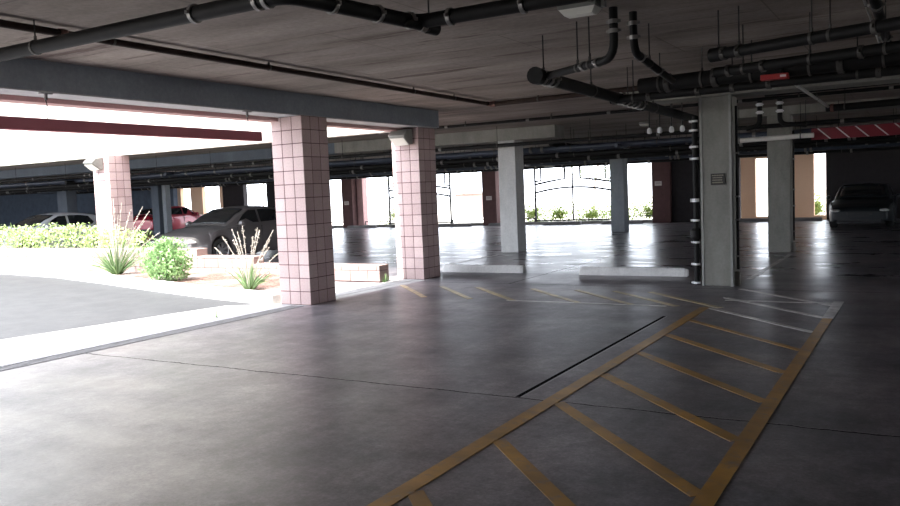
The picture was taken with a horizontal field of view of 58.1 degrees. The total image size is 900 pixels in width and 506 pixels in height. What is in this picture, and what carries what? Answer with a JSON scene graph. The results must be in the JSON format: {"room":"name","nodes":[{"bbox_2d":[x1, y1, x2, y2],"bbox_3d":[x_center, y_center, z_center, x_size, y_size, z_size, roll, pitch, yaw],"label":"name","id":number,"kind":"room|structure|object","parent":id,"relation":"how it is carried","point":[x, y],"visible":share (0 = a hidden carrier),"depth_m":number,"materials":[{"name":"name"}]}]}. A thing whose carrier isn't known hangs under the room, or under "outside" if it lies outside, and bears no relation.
{"room":"parking garage","nodes":[
{"label":"parking garage","id":0,"kind":"room"},
{"bbox_2d":[0,274,263,339],"bbox_3d":[-27.982,1.388,20.047,51.450,0.288,20.000,0,5,30],"label":"asphalt","id":1,"kind":"object","parent":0,"point":[29,305],"visible":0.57,"depth_m":13.19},
{"bbox_2d":[0,267,280,303],"bbox_3d":[-23.295,0.480,27.861,51.640,0.350,2.173,1,5,35],"label":"kerb","id":2,"kind":"object","parent":1,"relation":"on","point":[194,290],"visible":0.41,"depth_m":14.83,"materials":[{"name":"concrete"}]},
{"bbox_2d":[0,143,339,179],"bbox_3d":[-23.190,-3.070,35.064,46.500,0.300,0.600,0,5,30],"label":"trim","id":3,"kind":"structure","parent":0,"point":[257,154],"depth_m":26.56,"materials":[{"name":"paint"}]},
{"bbox_2d":[74,270,279,291],"bbox_3d":[-22.799,0.423,28.587,51.656,0.315,3.381,1,5,35],"label":"gravel bed","id":4,"kind":"object","parent":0,"point":[227,280],"visible":0.02,"depth_m":15.39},
{"bbox_2d":[0,222,153,247],"bbox_3d":[-13.220,-0.251,22.178,14.839,1.142,0.441,0,5,30],"label":"hedge","id":5,"kind":"object","parent":4,"relation":"on","point":[83,229],"visible":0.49,"depth_m":19.84,"materials":[{"name":"green plant"}]},
{"bbox_2d":[79,199,159,274],"bbox_3d":[-6.979,-0.351,17.420,1.855,1.661,1.324,-3,4,-3],"label":"spiky plant","id":6,"kind":"object","parent":4,"relation":"on","point":[119,266],"visible":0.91,"depth_m":17.32,"materials":[{"name":"green plant"}]},
{"bbox_2d":[136,236,193,280],"bbox_3d":[-5.453,0.120,15.538,1.324,0.903,0.984,0,5,30],"label":"shrub","id":7,"kind":"object","parent":4,"relation":"on","point":[161,260],"visible":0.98,"depth_m":15.38,"materials":[{"name":"green plant"}]},
{"bbox_2d":[0,248,388,282],"bbox_3d":[-10.464,0.194,20.240,21.462,0.616,0.300,0,5,30],"label":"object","id":8,"kind":"structure","parent":4,"relation":"on","point":[48,258],"depth_m":17.82,"materials":[{"name":"concrete"}]},
{"bbox_2d":[214,226,278,289],"bbox_3d":[-3.301,0.087,13.366,0.850,1.092,1.311,-5,5,-29],"label":"spiky plant","id":9,"kind":"object","parent":4,"relation":"on","point":[250,283],"visible":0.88,"depth_m":13.33,"materials":[{"name":"green plant"}]},
{"bbox_2d":[0,102,389,166],"bbox_3d":[-23.948,-5.010,28.818,53.500,5.200,0.270,0,5,30],"label":"wall","id":10,"kind":"structure","parent":0,"point":[17,147],"depth_m":19.83,"materials":[{"name":"beige paint"}]},
{"bbox_2d":[0,94,402,131],"bbox_3d":[-5.798,-1.461,6.731,0.220,0.072,19.970,0,5,30],"label":"trim","id":11,"kind":"structure","parent":10,"relation":"attached to","point":[4,98],"depth_m":10.12,"materials":[{"name":"paint"}]},
{"bbox_2d":[0,58,438,127],"bbox_3d":[-5.566,-1.658,6.709,0.600,0.310,20.200,0,5,30],"label":"beam","id":12,"kind":"structure","parent":10,"relation":"attached to","point":[22,73],"depth_m":10.04,"materials":[{"name":"paint"}]},
{"bbox_2d":[0,92,261,141],"bbox_3d":[-5.537,-1.266,6.266,0.100,0.421,11.500,0,5,30],"label":"bar","id":13,"kind":"object","parent":12,"relation":"hanging from","point":[6,122],"visible":1,"depth_m":9.20,"materials":[{"name":"metal"}]},
{"bbox_2d":[0,87,436,128],"bbox_3d":[-5.488,-1.494,6.651,0.395,0.015,20.150,0,5,30],"label":"trim","id":14,"kind":"structure","parent":12,"relation":"attached to","point":[3,90],"depth_m":10.00,"materials":[{"name":"paint"}]},
{"bbox_2d":[177,186,222,214],"bbox_3d":[-14.608,-3.031,48.214,6.400,3.400,0.250,0,5,30],"label":"wall","id":15,"kind":"structure","parent":0,"point":[198,195],"depth_m":48.31,"materials":[{"name":"paint"}]},
{"bbox_2d":[0,277,417,365],"bbox_3d":[-6.654,1.454,7.481,2.760,0.300,19.900,0,5,30],"label":"apron","id":16,"kind":"object","parent":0,"point":[18,349],"visible":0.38,"depth_m":10.37,"materials":[{"name":"concrete"}]},
{"bbox_2d":[271,115,335,304],"bbox_3d":[-2.222,-0.642,12.318,0.590,2.795,0.590,0,5,30],"label":"column","id":17,"kind":"structure","parent":16,"relation":"on","point":[300,142],"depth_m":12.10,"materials":[{"name":"tile"}]},
{"bbox_2d":[392,127,439,279],"bbox_3d":[-0.640,-0.928,15.271,0.590,2.795,0.590,0,5,30],"label":"column","id":18,"kind":"structure","parent":16,"relation":"on","point":[414,165],"depth_m":15.04,"materials":[{"name":"tile"}]},
{"bbox_2d":[388,129,412,145],"bbox_3d":[-0.904,-2.107,14.775,0.350,0.297,0.300,0,5,30],"label":"floodlight","id":19,"kind":"object","parent":18,"relation":"attached to","point":[402,137],"visible":0.94,"depth_m":14.71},
{"bbox_2d":[388,129,406,136],"bbox_3d":[-0.950,-2.179,14.696,0.350,0.120,0.130,0,5,30],"label":"hood","id":20,"kind":"object","parent":19,"relation":"attached to","point":[403,132],"depth_m":14.67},
{"bbox_2d":[294,278,432,305],"bbox_3d":[-1.296,0.776,13.649,0.240,0.296,3.780,0,5,30],"label":"trim","id":21,"kind":"structure","parent":0,"point":[418,280],"depth_m":13.74,"materials":[{"name":"concrete"}]},
{"bbox_2d":[334,124,563,153],"bbox_3d":[-0.223,-2.997,21.595,6.750,0.300,0.600,0,5,30],"label":"beam","id":22,"kind":"structure","parent":0,"point":[554,131],"depth_m":20.79,"materials":[{"name":"grey concrete"}]},
{"bbox_2d":[0,219,899,505],"bbox_3d":[-11.489,0.569,21.925,82.000,0.300,40.000,0,5,30],"label":"floor","id":23,"kind":"structure","parent":0,"point":[346,401],"depth_m":6.63,"materials":[{"name":"concrete"}]},
{"bbox_2d":[0,212,98,247],"bbox_3d":[-13.126,-0.611,26.836,2.170,1.450,4.870,0,5,30],"label":"parked car","id":24,"kind":"object","parent":23,"relation":"on","point":[63,218],"visible":0.33,"depth_m":26.27,"materials":[{"name":"silver metal"}]},
{"bbox_2d":[57,179,77,212],"bbox_3d":[-20.564,-2.402,43.597,0.800,3.120,0.600,0,5,30],"label":"concrete column","id":25,"kind":"structure","parent":23,"relation":"on","point":[67,200],"depth_m":43.34,"materials":[{"name":"concrete"}]},
{"bbox_2d":[92,155,134,247],"bbox_3d":[-8.152,-0.954,19.700,0.590,2.795,0.590,0,5,30],"label":"column","id":26,"kind":"structure","parent":23,"relation":"on","point":[111,182],"depth_m":19.46,"materials":[{"name":"tile"}]},
{"bbox_2d":[83,157,102,170],"bbox_3d":[-8.476,-2.113,19.240,0.350,0.297,0.300,0,5,30],"label":"floodlight","id":27,"kind":"object","parent":26,"relation":"attached to","point":[91,164],"visible":1,"depth_m":19.17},
{"bbox_2d":[0,305,302,370],"bbox_3d":[-5.557,1.489,6.387,0.240,0.306,13.120,0,5,30],"label":"drain","id":28,"kind":"object","parent":23,"relation":"in","point":[143,338],"visible":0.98,"depth_m":9.53,"materials":[{"name":"concrete"}]},
{"bbox_2d":[151,173,164,236],"bbox_3d":[-14.292,-2.377,39.861,0.500,3.120,0.500,0,5,30],"label":"concrete column","id":29,"kind":"structure","parent":23,"relation":"on","point":[156,191],"depth_m":39.66,"materials":[{"name":"concrete"}]},
{"bbox_2d":[161,172,172,232],"bbox_3d":[-13.839,-2.376,39.595,0.250,3.120,0.300,0,5,30],"label":"concrete column","id":30,"kind":"structure","parent":23,"relation":"on","point":[166,201],"depth_m":39.52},
{"bbox_2d":[133,206,201,233],"bbox_3d":[-14.990,-1.839,44.111,2.130,1.469,4.370,0,5,30],"label":"parked car","id":31,"kind":"object","parent":23,"relation":"on","point":[181,215],"visible":0.47,"depth_m":43.08,"materials":[{"name":"paint"}]},
{"bbox_2d":[150,206,277,254],"bbox_3d":[-5.905,-0.583,22.544,2.170,1.450,4.870,0,5,30],"label":"parked car","id":32,"kind":"object","parent":23,"relation":"on","point":[208,231],"visible":0.58,"depth_m":21.57,"materials":[{"name":"grey paint"}]},
{"bbox_2d":[347,225,376,227],"bbox_3d":[-4.349,-1.300,40.068,1.750,0.134,0.180,0,5,30],"label":"wheel stop","id":33,"kind":"object","parent":23,"relation":"on","point":[353,226],"visible":0.99,"depth_m":39.94,"materials":[{"name":"concrete"}]},
{"bbox_2d":[438,223,471,226],"bbox_3d":[0.222,-1.285,37.387,1.750,0.134,0.180,0,5,30],"label":"wheel stop","id":34,"kind":"object","parent":23,"relation":"on","point":[468,224],"visible":0.98,"depth_m":37.30,"materials":[{"name":"concrete"}]},
{"bbox_2d":[442,264,525,272],"bbox_3d":[0.642,0.302,15.921,1.800,0.144,0.180,0,5,30],"label":"wheel stop","id":35,"kind":"object","parent":23,"relation":"on","point":[447,267],"visible":1,"depth_m":15.81,"materials":[{"name":"concrete"}]},
{"bbox_2d":[498,140,525,252],"bbox_3d":[1.587,-1.437,20.687,0.480,2.820,0.500,0,5,30],"label":"concrete column","id":36,"kind":"structure","parent":23,"relation":"on","point":[510,159],"depth_m":20.50,"materials":[{"name":"concrete"}]},
{"bbox_2d":[400,285,723,307],"bbox_3d":[1.276,0.626,12.181,5.744,0.004,1.387,0,5,30],"label":"faded hatching","id":37,"kind":"object","parent":23,"relation":"on","point":[403,286],"visible":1,"depth_m":11.63,"materials":[{"name":"yellow paint"}]},
{"bbox_2d":[543,221,581,224],"bbox_3d":[4.794,-1.270,34.705,1.750,0.134,0.180,0,5,30],"label":"wheel stop","id":38,"kind":"object","parent":23,"relation":"on","point":[579,222],"visible":0.98,"depth_m":34.60,"materials":[{"name":"concrete"}]},
{"bbox_2d":[367,288,843,505],"bbox_3d":[0.980,1.177,4.991,1.582,0.004,15.366,0,5,30],"label":"floor markings","id":39,"kind":"object","parent":23,"relation":"on","point":[715,485],"visible":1,"depth_m":5.39,"materials":[{"name":"yellow paint"}]},
{"bbox_2d":[610,158,628,231],"bbox_3d":[5.840,-2.145,27.954,0.480,2.800,0.500,0,5,30],"label":"concrete column","id":40,"kind":"structure","parent":23,"relation":"on","point":[618,168],"depth_m":27.77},
{"bbox_2d":[601,220,642,223],"bbox_3d":[7.080,-1.263,33.365,1.750,0.134,0.180,0,5,30],"label":"wheel stop","id":41,"kind":"object","parent":23,"relation":"on","point":[634,221],"visible":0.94,"depth_m":33.07,"materials":[{"name":"concrete"}]},
{"bbox_2d":[579,266,688,276],"bbox_3d":[3.212,0.320,14.275,1.940,0.144,0.180,0,5,30],"label":"wheel stop","id":42,"kind":"object","parent":23,"relation":"on","point":[615,271],"visible":1,"depth_m":14.18,"materials":[{"name":"concrete"}]},
{"bbox_2d":[689,116,700,284],"bbox_3d":[3.790,-0.803,12.510,0.168,2.600,0.170,0,5,30],"label":"riser pipe","id":43,"kind":"object","parent":23,"relation":"on","point":[695,232],"visible":0.98,"depth_m":12.49,"materials":[{"name":"black metal"}]},
{"bbox_2d":[698,94,738,286],"bbox_3d":[4.127,-0.940,12.408,0.484,2.860,0.472,0,5,30],"label":"concrete column","id":44,"kind":"structure","parent":23,"relation":"on","point":[716,114],"depth_m":12.22,"materials":[{"name":"concrete"}]},
{"bbox_2d":[711,173,724,184],"bbox_3d":[4.023,-1.109,12.171,0.210,0.170,0.013,0,5,30],"label":"sign","id":45,"kind":"object","parent":44,"relation":"attached to","point":[716,179],"visible":1,"depth_m":12.16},
{"bbox_2d":[734,106,740,285],"bbox_3d":[4.310,-0.851,12.188,0.080,2.700,0.060,0,5,30],"label":"conduit","id":46,"kind":"object","parent":44,"relation":"attached to","point":[737,273],"visible":1,"depth_m":12.18,"materials":[{"name":"black metal"}]},
{"bbox_2d":[739,218,767,221],"bbox_3d":[11.310,-1.254,30.942,1.600,0.134,0.180,0,5,30],"label":"wheel stop","id":47,"kind":"object","parent":23,"relation":"on","point":[743,219],"visible":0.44,"depth_m":30.73,"materials":[{"name":"concrete"}]},
{"bbox_2d":[747,254,791,278],"bbox_3d":[6.003,0.218,15.060,0.090,0.004,4.700,0,5,30],"label":"parking line","id":48,"kind":"object","parent":23,"relation":"on","point":[788,255],"visible":1,"depth_m":14.61,"materials":[{"name":"white paint"}]},
{"bbox_2d":[767,115,793,251],"bbox_3d":[7.179,-1.494,17.610,0.460,2.940,0.460,0,5,30],"label":"concrete column","id":49,"kind":"structure","parent":23,"relation":"on","point":[779,152],"depth_m":17.42,"materials":[{"name":"concrete"}]},
{"bbox_2d":[792,131,795,251],"bbox_3d":[7.368,-1.316,17.400,0.080,2.600,0.060,0,5,30],"label":"conduit","id":50,"kind":"object","parent":49,"relation":"attached to","point":[793,158],"visible":1,"depth_m":17.39,"materials":[{"name":"black metal"}]},
{"bbox_2d":[795,217,821,220],"bbox_3d":[12.928,-1.249,29.993,1.550,0.134,0.180,0,5,30],"label":"wheel stop","id":51,"kind":"object","parent":23,"relation":"on","point":[799,218],"visible":0.52,"depth_m":29.76,"materials":[{"name":"concrete"}]},
{"bbox_2d":[826,183,899,226],"bbox_3d":[13.368,-1.581,26.147,2.118,1.334,4.626,0,5,30],"label":"parked car","id":52,"kind":"object","parent":23,"relation":"on","point":[862,202],"visible":1,"depth_m":24.61,"materials":[{"name":"black paint"}]},
{"bbox_2d":[847,211,871,214],"bbox_3d":[12.244,-1.183,24.232,0.684,0.110,0.095,0,5,30],"label":"grille","id":53,"kind":"object","parent":52,"relation":"attached to","point":[848,212],"depth_m":24.19,"materials":[{"name":"black plastic"}]},
{"bbox_2d":[0,0,899,183],"bbox_3d":[-11.552,-2.852,21.799,82.000,0.300,40.300,0,5,30],"label":"ceiling","id":54,"kind":"structure","parent":0,"point":[487,59],"depth_m":8.71,"materials":[{"name":"concrete"}]},
{"bbox_2d":[64,179,268,183],"bbox_3d":[-11.293,-3.453,36.074,0.213,0.655,12.800,0,5,30],"label":"pipe","id":55,"kind":"object","parent":54,"relation":"hanging from","point":[66,181],"visible":0.1,"depth_m":31.04,"materials":[{"name":"black metal"}]},
{"bbox_2d":[0,19,491,105],"bbox_3d":[-3.108,-1.902,7.163,0.111,0.106,15.502,0,5,30],"label":"ceiling pipe","id":56,"kind":"object","parent":54,"relation":"hanging from","point":[3,23],"visible":0.83,"depth_m":8.48,"materials":[{"name":"metal"}]},
{"bbox_2d":[0,0,593,61],"bbox_3d":[0.082,-1.807,5.472,10.414,0.288,1.299,-1,5,18],"label":"ceiling pipe","id":57,"kind":"object","parent":54,"relation":"hanging from","point":[194,13],"visible":0.99,"depth_m":5.84,"materials":[{"name":"black metal"}]},
{"bbox_2d":[3,130,698,187],"bbox_3d":[-7.691,-3.107,28.875,37.500,0.561,0.163,0,5,30],"label":"pipe","id":58,"kind":"object","parent":54,"relation":"hanging from","point":[588,130],"visible":0.14,"depth_m":24.33,"materials":[{"name":"black metal"}]},
{"bbox_2d":[0,120,795,188],"bbox_3d":[-3.777,-3.265,29.123,48.000,0.602,0.298,0,5,30],"label":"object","id":59,"kind":"object","parent":54,"relation":"hanging from","point":[795,120],"visible":0.04,"depth_m":26.37,"materials":[{"name":"black metal"}]},
{"bbox_2d":[402,0,440,35],"bbox_3d":[-0.226,-1.837,6.194,0.133,0.311,0.350,1,5,39],"label":"pipe stub","id":60,"kind":"object","parent":54,"relation":"hanging from","point":[411,23],"visible":0.66,"depth_m":6.18,"materials":[{"name":"black metal"}]},
{"bbox_2d":[0,108,899,187],"bbox_3d":[-4.831,-2.937,25.352,46.000,0.605,0.217,0,5,30],"label":"beam","id":61,"kind":"structure","parent":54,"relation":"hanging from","point":[542,149],"depth_m":22.17,"materials":[{"name":"black metal"}]},
{"bbox_2d":[0,115,899,193],"bbox_3d":[-4.379,-3.071,28.099,48.000,0.785,0.217,0,5,30],"label":"pipe","id":62,"kind":"object","parent":54,"relation":"hanging from","point":[887,139],"visible":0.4,"depth_m":23.78,"materials":[{"name":"black metal"}]},
{"bbox_2d":[0,100,899,182],"bbox_3d":[-3.253,-2.804,22.112,40.000,0.515,0.150,0,5,30],"label":"pipe","id":63,"kind":"object","parent":54,"relation":"hanging from","point":[885,117],"visible":0.7,"depth_m":19.16,"materials":[{"name":"black metal"}]},
{"bbox_2d":[0,129,899,191],"bbox_3d":[-4.425,-2.942,26.044,46.000,0.733,0.190,0,5,30],"label":"pipe","id":64,"kind":"object","parent":54,"relation":"hanging from","point":[802,140],"visible":0.59,"depth_m":22.89,"materials":[{"name":"black metal"}]},
{"bbox_2d":[0,141,899,194],"bbox_3d":[-4.564,-3.295,30.746,49.000,0.721,0.163,0,5,30],"label":"pipe","id":65,"kind":"object","parent":54,"relation":"hanging from","point":[590,141],"visible":0.09,"depth_m":26.16,"materials":[{"name":"black metal"}]},
{"bbox_2d":[18,124,882,193],"bbox_3d":[-3.176,-3.480,32.124,50.000,0.670,0.271,0,5,30],"label":"pipe","id":66,"kind":"object","parent":54,"relation":"hanging from","point":[830,124],"visible":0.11,"depth_m":28.16,"materials":[{"name":"black metal"}]},
{"bbox_2d":[3,85,899,166],"bbox_3d":[-4.701,-2.829,20.632,39.000,0.127,0.109,0,5,30],"label":"pipe","id":67,"kind":"object","parent":54,"relation":"hanging from","point":[892,87],"visible":0.42,"depth_m":15.92,"materials":[{"name":"black metal"}]},
{"bbox_2d":[37,143,899,193],"bbox_3d":[-2.116,-3.639,33.930,50.000,0.710,0.271,0,5,30],"label":"pipe","id":68,"kind":"object","parent":54,"relation":"hanging from","point":[883,144],"visible":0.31,"depth_m":30.07,"materials":[{"name":"metal"}]},
{"bbox_2d":[76,146,899,193],"bbox_3d":[-0.905,-3.826,35.993,50.000,0.742,0.298,0,5,30],"label":"pipe","id":69,"kind":"object","parent":54,"relation":"hanging from","point":[894,147],"visible":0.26,"depth_m":32.51,"materials":[{"name":"black metal"}]},
{"bbox_2d":[490,86,637,106],"bbox_3d":[6.274,-2.505,10.114,13.456,0.124,0.198,1,5,34],"label":"ceiling pipe","id":70,"kind":"object","parent":54,"relation":"hanging from","point":[623,89],"visible":0.28,"depth_m":13.26,"materials":[{"name":"metal"}]},
{"bbox_2d":[557,0,606,18],"bbox_3d":[1.113,-2.041,6.779,0.390,0.100,0.200,0,5,30],"label":"ceiling light","id":71,"kind":"object","parent":54,"relation":"attached to","point":[582,9],"visible":0.9,"depth_m":6.72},
{"bbox_2d":[558,5,601,18],"bbox_3d":[1.092,-2.016,6.793,0.320,0.050,0.180,0,5,30],"label":"diffuser","id":72,"kind":"object","parent":71,"relation":"attached to","point":[569,11],"depth_m":6.74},
{"bbox_2d":[546,6,620,78],"bbox_3d":[1.208,-1.911,7.491,0.128,0.474,1.158,-4,5,-23],"label":"pipe","id":73,"kind":"object","parent":54,"relation":"hanging from","point":[613,21],"visible":1,"depth_m":7.18,"materials":[{"name":"black metal"}]},
{"bbox_2d":[527,35,698,123],"bbox_3d":[2.692,-2.225,11.245,0.212,0.528,7.582,0,5,30],"label":"pipe","id":74,"kind":"object","parent":54,"relation":"hanging from","point":[535,75],"visible":0.72,"depth_m":9.35,"materials":[{"name":"black metal"}]},
{"bbox_2d":[626,11,675,83],"bbox_3d":[2.009,-1.983,7.968,0.122,0.466,1.749,0,5,27],"label":"pipe","id":75,"kind":"object","parent":54,"relation":"hanging from","point":[632,23],"visible":1,"depth_m":7.35,"materials":[{"name":"black metal"}]},
{"bbox_2d":[610,37,899,104],"bbox_3d":[6.271,-2.075,7.244,10.348,0.521,0.172,1,5,35],"label":"ceiling pipe","id":76,"kind":"object","parent":54,"relation":"hanging from","point":[879,72],"visible":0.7,"depth_m":9.12,"materials":[{"name":"black metal"}]},
{"bbox_2d":[746,101,763,130],"bbox_3d":[5.869,-2.654,15.611,0.330,0.584,0.110,0,5,30],"label":"pipe","id":77,"kind":"object","parent":54,"relation":"hanging from","point":[759,104],"visible":0.95,"depth_m":15.54,"materials":[{"name":"black metal"}]},
{"bbox_2d":[637,40,899,93],"bbox_3d":[6.277,-2.067,6.787,9.896,0.470,0.273,1,5,36],"label":"ceiling pipe","id":78,"kind":"object","parent":54,"relation":"hanging from","point":[702,78],"visible":0.64,"depth_m":8.91,"materials":[{"name":"black metal"}]},
{"bbox_2d":[760,68,788,80],"bbox_3d":[3.486,-1.921,8.700,0.280,0.120,0.105,0,5,30],"label":"box","id":79,"kind":"object","parent":78,"relation":"attached to","point":[776,74],"visible":0.97,"depth_m":8.66,"materials":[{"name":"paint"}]},
{"bbox_2d":[738,102,813,143],"bbox_3d":[6.593,-2.687,16.812,1.751,0.758,0.163,0,5,30],"label":"pipe","id":80,"kind":"object","parent":54,"relation":"hanging from","point":[803,135],"visible":0.93,"depth_m":16.70,"materials":[{"name":"metal"}]},
{"bbox_2d":[776,99,806,126],"bbox_3d":[6.432,-2.652,15.280,0.547,0.585,0.110,0,5,30],"label":"pipe","id":81,"kind":"object","parent":54,"relation":"hanging from","point":[780,102],"visible":0.96,"depth_m":15.32,"materials":[{"name":"black metal"}]},
{"bbox_2d":[707,0,899,62],"bbox_3d":[4.699,-1.859,4.751,0.200,0.451,7.010,-6,6,-42],"label":"ceiling pipe","id":82,"kind":"object","parent":54,"relation":"hanging from","point":[876,26],"visible":1,"depth_m":6.66,"materials":[{"name":"black metal"}]},
{"bbox_2d":[713,0,899,77],"bbox_3d":[5.158,-1.926,5.657,0.182,0.491,7.137,-6,6,-43],"label":"ceiling pipe","id":83,"kind":"object","parent":54,"relation":"hanging from","point":[861,51],"visible":0.95,"depth_m":7.54,"materials":[{"name":"black metal"}]},
{"bbox_2d":[795,85,829,107],"bbox_3d":[5.064,-2.434,11.508,0.049,0.345,5.900,0,5,30],"label":"conduit","id":84,"kind":"object","parent":54,"relation":"hanging from","point":[801,88],"visible":0.54,"depth_m":12.05,"materials":[{"name":"metal"}]},
{"bbox_2d":[764,83,899,96],"bbox_3d":[8.972,-2.613,10.641,9.354,0.177,0.109,1,5,37],"label":"ceiling pipe","id":85,"kind":"object","parent":54,"relation":"hanging from","point":[893,83],"visible":0.22,"depth_m":12.91,"materials":[{"name":"black metal"}]},
{"bbox_2d":[811,101,899,139],"bbox_3d":[10.216,-2.688,14.974,6.500,0.755,0.064,0,5,30],"label":"bar","id":86,"kind":"object","parent":54,"relation":"hanging from","point":[889,128],"visible":0.99,"depth_m":16.20,"materials":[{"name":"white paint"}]},
{"bbox_2d":[825,89,899,111],"bbox_3d":[9.933,-2.596,11.486,8.584,0.413,0.190,1,5,38],"label":"ceiling pipe","id":87,"kind":"object","parent":54,"relation":"hanging from","point":[844,106],"visible":0.92,"depth_m":13.76,"materials":[{"name":"black metal"}]},
{"bbox_2d":[862,0,880,43],"bbox_3d":[3.462,-2.096,6.722,0.027,0.173,9.400,0,5,30],"label":"conduit","id":88,"kind":"object","parent":54,"relation":"hanging from","point":[865,2],"visible":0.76,"depth_m":6.80,"materials":[{"name":"metal"}]},
{"bbox_2d":[867,0,893,41],"bbox_3d":[3.532,-2.063,6.684,0.132,0.239,9.400,0,5,30],"label":"ceiling pipe","id":89,"kind":"object","parent":54,"relation":"hanging from","point":[876,6],"visible":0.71,"depth_m":6.56,"materials":[{"name":"black metal"}]},
{"bbox_2d":[0,149,899,230],"bbox_3d":[-1.395,-2.797,39.117,82.000,3.220,0.301,0,5,30],"label":"wall","id":90,"kind":"structure","parent":0,"point":[879,166],"depth_m":32.68,"materials":[{"name":"paint"}]},
{"bbox_2d":[341,179,357,227],"bbox_3d":[-5.039,-2.601,41.158,0.650,2.620,0.600,0,5,30],"label":"trim","id":91,"kind":"structure","parent":90,"relation":"attached to","point":[348,186],"depth_m":40.90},
{"bbox_2d":[356,178,368,224],"bbox_3d":[-4.439,-2.621,41.095,0.350,2.620,0.400,0,5,30],"label":"trim","id":92,"kind":"structure","parent":90,"relation":"attached to","point":[362,201],"depth_m":40.95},
{"bbox_2d":[387,174,451,223],"bbox_3d":[-1.490,-2.635,39.154,3.570,2.500,0.096,0,5,30],"label":"iron gate","id":93,"kind":"object","parent":90,"relation":"attached to","point":[449,185],"visible":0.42,"depth_m":38.45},
{"bbox_2d":[481,171,499,225],"bbox_3d":[1.927,-2.579,37.073,0.700,2.620,0.600,0,5,30],"label":"trim","id":94,"kind":"structure","parent":90,"relation":"attached to","point":[490,180],"depth_m":36.81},
{"bbox_2d":[332,219,652,227],"bbox_3d":[0.740,-1.298,38.042,17.980,0.220,0.250,0,5,30],"label":"trim","id":95,"kind":"structure","parent":90,"relation":"attached to","point":[650,220],"depth_m":36.09,"materials":[{"name":"grey concrete"}]},
{"bbox_2d":[332,215,651,224],"bbox_3d":[0.707,-1.485,38.014,17.950,0.200,0.040,0,5,30],"label":"rail","id":96,"kind":"object","parent":95,"relation":"on","point":[640,215],"visible":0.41,"depth_m":38.03,"materials":[{"name":"metal"}]},
{"bbox_2d":[534,165,610,221],"bbox_3d":[5.324,-2.614,35.157,3.610,2.500,0.096,0,5,30],"label":"iron gate","id":97,"kind":"object","parent":90,"relation":"attached to","point":[580,177],"visible":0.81,"depth_m":35.21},
{"bbox_2d":[651,162,671,222],"bbox_3d":[8.698,-2.557,33.102,0.740,2.620,0.600,0,5,30],"label":"column","id":98,"kind":"structure","parent":90,"relation":"attached to","point":[660,171],"depth_m":32.84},
{"bbox_2d":[573,138,654,143],"bbox_3d":[5.656,-3.700,27.909,2.700,0.320,0.700,0,5,30],"label":"trim","id":99,"kind":"structure","parent":0,"point":[640,138],"depth_m":27.53,"materials":[{"name":"grey metal"}]},
{"bbox_2d":[624,75,899,104],"bbox_3d":[7.630,-2.485,10.230,11.200,0.260,0.600,0,5,30],"label":"trim","id":100,"kind":"structure","parent":0,"point":[895,78],"depth_m":11.65,"materials":[{"name":"grey concrete"}]},
{"bbox_2d":[740,154,826,219],"bbox_3d":[13.211,-2.942,31.900,4.300,3.400,0.250,0,5,30],"label":"wall","id":101,"kind":"structure","parent":0,"point":[803,164],"depth_m":31.60,"materials":[{"name":"paint"}]},
{"bbox_2d":[738,97,899,119],"bbox_3d":[10.680,-3.039,15.426,11.200,0.180,0.600,0,5,30],"label":"trim","id":102,"kind":"structure","parent":0,"point":[817,108],"depth_m":17.07,"materials":[{"name":"grey concrete"}]},
{"bbox_2d":[793,120,899,128],"bbox_3d":[14.842,-3.670,22.521,11.200,0.320,0.700,0,5,30],"label":"trim","id":103,"kind":"structure","parent":0,"point":[897,120],"depth_m":23.91,"materials":[{"name":"grey metal"}]},
{"label":"outside","id":104,"kind":"structure","parent":0,"visible":0},
{"bbox_2d":[331,189,825,224],"bbox_3d":[8.661,-4.862,83.631,110.300,0.170,86.700,0,5,30],"label":"ground","id":105,"kind":"structure","parent":104,"point":[762,197],"depth_m":73.47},
{"bbox_2d":[372,201,394,224],"bbox_3d":[-2.861,-2.213,43.579,3.568,1.395,1.083,0,5,30],"label":"bush","id":106,"kind":"object","parent":105,"relation":"on","point":[393,212],"visible":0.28,"depth_m":43.87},
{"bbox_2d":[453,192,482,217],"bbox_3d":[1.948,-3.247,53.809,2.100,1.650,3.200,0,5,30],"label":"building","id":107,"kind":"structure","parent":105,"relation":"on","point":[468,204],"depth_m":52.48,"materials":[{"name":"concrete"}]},
{"bbox_2d":[525,201,547,221],"bbox_3d":[3.998,-1.940,38.546,1.670,1.046,1.058,0,5,30],"label":"bush","id":108,"kind":"object","parent":105,"relation":"on","point":[530,214],"visible":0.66,"depth_m":38.43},
{"bbox_2d":[540,200,579,219],"bbox_3d":[5.093,-1.930,37.455,2.043,1.110,1.084,0,5,30],"label":"bush","id":109,"kind":"object","parent":105,"relation":"on","point":[559,213],"visible":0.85,"depth_m":37.34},
{"bbox_2d":[574,204,607,220],"bbox_3d":[6.583,-1.852,37.384,2.043,0.838,1.095,0,5,30],"label":"bush","id":110,"kind":"object","parent":105,"relation":"on","point":[593,213],"visible":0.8,"depth_m":37.31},
{"bbox_2d":[569,165,634,207],"bbox_3d":[7.657,-4.286,42.891,3.822,4.898,2.585,0,5,30],"label":"tree","id":111,"kind":"object","parent":105,"relation":"on","point":[596,174],"visible":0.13,"depth_m":42.85,"materials":[{"name":"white plant"}]},
{"bbox_2d":[599,201,639,219],"bbox_3d":[7.553,-1.895,36.321,1.910,1.009,1.044,0,5,30],"label":"bush","id":112,"kind":"object","parent":105,"relation":"on","point":[603,214],"visible":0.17,"depth_m":36.38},
{"bbox_2d":[629,194,651,219],"bbox_3d":[8.610,-1.955,35.036,2.009,1.227,1.081,0,5,30],"label":"bush","id":113,"kind":"object","parent":105,"relation":"on","point":[647,208],"visible":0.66,"depth_m":35.08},
{"bbox_2d":[815,192,825,214],"bbox_3d":[14.707,-1.938,32.611,1.027,1.047,1.008,-6,6,-42],"label":"bush","id":114,"kind":"object","parent":105,"relation":"on","point":[818,208],"visible":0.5,"depth_m":32.43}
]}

